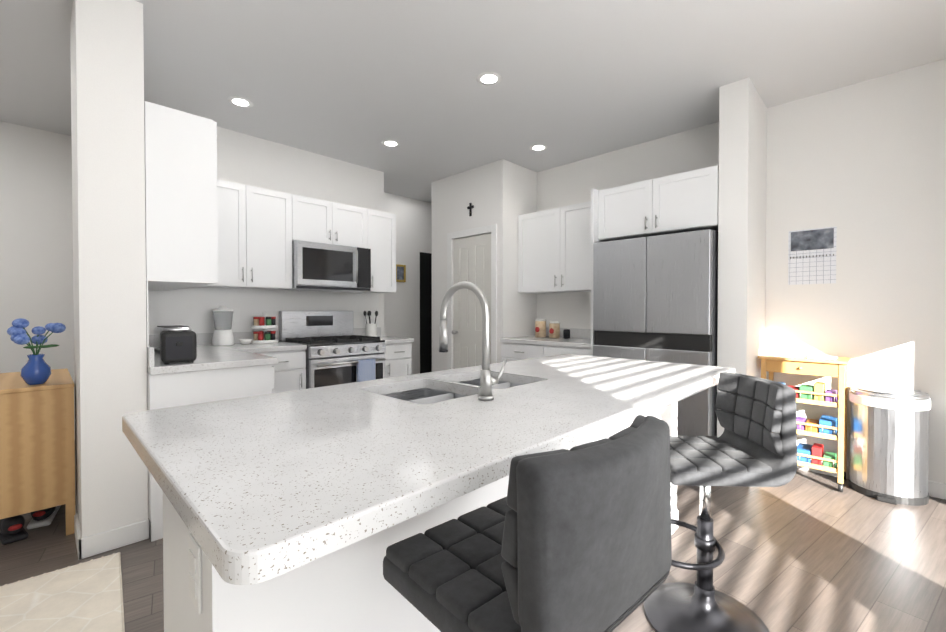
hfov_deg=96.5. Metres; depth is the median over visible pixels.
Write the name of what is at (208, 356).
countertop
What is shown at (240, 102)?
recessed light
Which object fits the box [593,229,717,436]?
refrigerator
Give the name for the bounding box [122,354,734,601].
island countertop
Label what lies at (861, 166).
wall
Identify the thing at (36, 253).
wall
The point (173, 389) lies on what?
base cabinet
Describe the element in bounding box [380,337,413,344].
countertop
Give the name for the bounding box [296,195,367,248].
upper cabinet
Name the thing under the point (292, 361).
base cabinet
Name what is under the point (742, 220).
column
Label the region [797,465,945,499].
baseboard
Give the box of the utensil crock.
[363,311,377,336]
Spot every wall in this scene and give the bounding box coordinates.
[0,121,74,430]
[197,126,383,340]
[384,192,431,374]
[431,180,438,371]
[439,159,510,370]
[511,162,536,337]
[537,59,945,483]
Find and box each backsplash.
[146,329,379,344]
[147,345,155,364]
[546,329,593,336]
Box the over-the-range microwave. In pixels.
[282,240,370,291]
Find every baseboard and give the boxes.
[74,505,84,559]
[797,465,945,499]
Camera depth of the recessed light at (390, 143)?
4.03 m
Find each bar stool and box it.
[383,415,671,631]
[643,372,796,631]
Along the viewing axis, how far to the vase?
2.22 m
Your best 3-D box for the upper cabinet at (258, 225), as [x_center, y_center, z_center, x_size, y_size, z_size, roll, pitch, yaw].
[-2.026,-0.668,3.580,0.404,0.850,0.866,1,1,44]
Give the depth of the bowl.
3.61 m
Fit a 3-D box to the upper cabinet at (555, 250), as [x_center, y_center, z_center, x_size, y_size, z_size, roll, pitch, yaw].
[1.001,-0.679,4.395,1.072,0.850,0.347,1,1,44]
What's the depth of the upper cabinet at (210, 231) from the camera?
2.33 m
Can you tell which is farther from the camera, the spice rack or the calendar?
the spice rack
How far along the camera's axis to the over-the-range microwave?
3.96 m
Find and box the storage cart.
[758,353,851,491]
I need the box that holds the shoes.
[0,505,60,544]
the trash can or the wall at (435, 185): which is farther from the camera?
the wall at (435, 185)
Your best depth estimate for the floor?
2.05 m
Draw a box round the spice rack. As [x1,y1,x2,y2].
[251,311,277,343]
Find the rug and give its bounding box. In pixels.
[0,552,124,631]
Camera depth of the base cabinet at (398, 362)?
4.29 m
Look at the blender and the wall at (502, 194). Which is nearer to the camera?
the blender
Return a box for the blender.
[212,306,233,345]
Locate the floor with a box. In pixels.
[0,461,945,631]
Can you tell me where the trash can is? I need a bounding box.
[849,385,930,505]
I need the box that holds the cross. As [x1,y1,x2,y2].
[467,203,473,215]
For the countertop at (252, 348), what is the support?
on the base cabinet at (292, 361)
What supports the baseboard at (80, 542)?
on the floor
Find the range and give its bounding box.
[279,311,385,388]
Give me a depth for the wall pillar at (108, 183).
2.12 m
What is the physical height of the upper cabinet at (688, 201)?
0.430 m
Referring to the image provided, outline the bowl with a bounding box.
[239,339,252,344]
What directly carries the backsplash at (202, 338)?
attached to the wall at (246, 159)
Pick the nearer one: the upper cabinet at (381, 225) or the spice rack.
the spice rack
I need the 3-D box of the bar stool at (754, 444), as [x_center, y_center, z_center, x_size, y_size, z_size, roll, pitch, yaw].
[0.901,0.711,1.629,0.555,0.942,0.552,1,1,44]
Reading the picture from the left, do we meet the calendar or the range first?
the range
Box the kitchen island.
[163,402,678,631]
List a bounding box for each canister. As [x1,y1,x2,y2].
[535,319,545,336]
[549,321,559,337]
[563,329,569,338]
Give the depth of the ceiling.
2.75 m
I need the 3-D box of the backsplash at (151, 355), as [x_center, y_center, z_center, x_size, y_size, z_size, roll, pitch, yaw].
[-2.180,0.208,2.695,1.437,0.100,0.020,1,1,44]
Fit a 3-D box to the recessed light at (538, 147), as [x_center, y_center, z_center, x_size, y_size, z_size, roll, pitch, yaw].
[0.641,-1.649,4.142,0.176,0.002,0.176,1,1,44]
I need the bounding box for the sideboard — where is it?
[0,368,74,535]
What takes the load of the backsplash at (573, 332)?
attached to the wall at (861, 166)
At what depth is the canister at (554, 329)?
4.47 m
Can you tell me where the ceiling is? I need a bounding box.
[0,0,945,202]
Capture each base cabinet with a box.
[147,365,279,541]
[264,349,306,391]
[385,341,413,377]
[500,341,592,362]
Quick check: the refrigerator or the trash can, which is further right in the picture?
the trash can
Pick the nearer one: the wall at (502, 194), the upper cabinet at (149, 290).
the upper cabinet at (149, 290)
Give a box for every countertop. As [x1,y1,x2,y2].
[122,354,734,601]
[147,345,279,376]
[228,341,306,352]
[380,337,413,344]
[500,337,593,348]
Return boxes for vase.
[7,318,65,384]
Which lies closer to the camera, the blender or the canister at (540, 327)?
the blender
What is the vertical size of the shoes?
0.124 m
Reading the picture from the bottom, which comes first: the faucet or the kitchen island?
the kitchen island
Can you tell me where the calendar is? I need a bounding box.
[788,226,836,284]
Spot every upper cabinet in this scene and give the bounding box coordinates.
[144,101,223,288]
[148,289,195,292]
[216,180,295,292]
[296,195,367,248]
[354,209,395,292]
[518,197,603,292]
[596,165,718,241]
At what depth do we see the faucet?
1.39 m
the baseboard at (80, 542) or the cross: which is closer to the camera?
the baseboard at (80, 542)
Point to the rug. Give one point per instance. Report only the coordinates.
(87, 596)
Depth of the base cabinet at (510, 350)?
4.16 m
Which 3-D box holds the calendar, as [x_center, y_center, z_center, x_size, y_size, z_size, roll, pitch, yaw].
[2.521,-0.443,3.147,0.280,0.410,0.010,1,1,44]
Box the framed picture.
[396,264,405,281]
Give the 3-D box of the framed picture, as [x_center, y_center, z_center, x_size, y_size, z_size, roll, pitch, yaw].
[-1.013,-0.593,5.872,0.030,0.240,0.180,1,1,44]
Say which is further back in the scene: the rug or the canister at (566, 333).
the canister at (566, 333)
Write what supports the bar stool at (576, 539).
on the floor
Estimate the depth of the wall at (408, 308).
6.06 m
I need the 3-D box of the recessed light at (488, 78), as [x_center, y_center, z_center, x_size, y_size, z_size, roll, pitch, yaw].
[0.110,-1.633,2.912,0.176,0.002,0.176,1,1,44]
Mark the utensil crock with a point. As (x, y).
(371, 329)
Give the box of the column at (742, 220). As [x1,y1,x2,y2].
[717,77,766,436]
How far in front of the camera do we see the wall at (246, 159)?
4.16 m
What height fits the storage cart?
0.878 m
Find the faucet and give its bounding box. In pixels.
[439,281,506,399]
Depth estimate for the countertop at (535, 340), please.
4.13 m
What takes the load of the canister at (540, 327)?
on the countertop at (535, 340)
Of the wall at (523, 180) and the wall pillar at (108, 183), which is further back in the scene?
the wall at (523, 180)
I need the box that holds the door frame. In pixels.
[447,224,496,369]
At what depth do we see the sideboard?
2.19 m
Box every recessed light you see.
[227,96,252,107]
[381,140,399,146]
[476,72,501,85]
[529,144,546,150]
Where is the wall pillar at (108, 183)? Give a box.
[70,0,147,537]

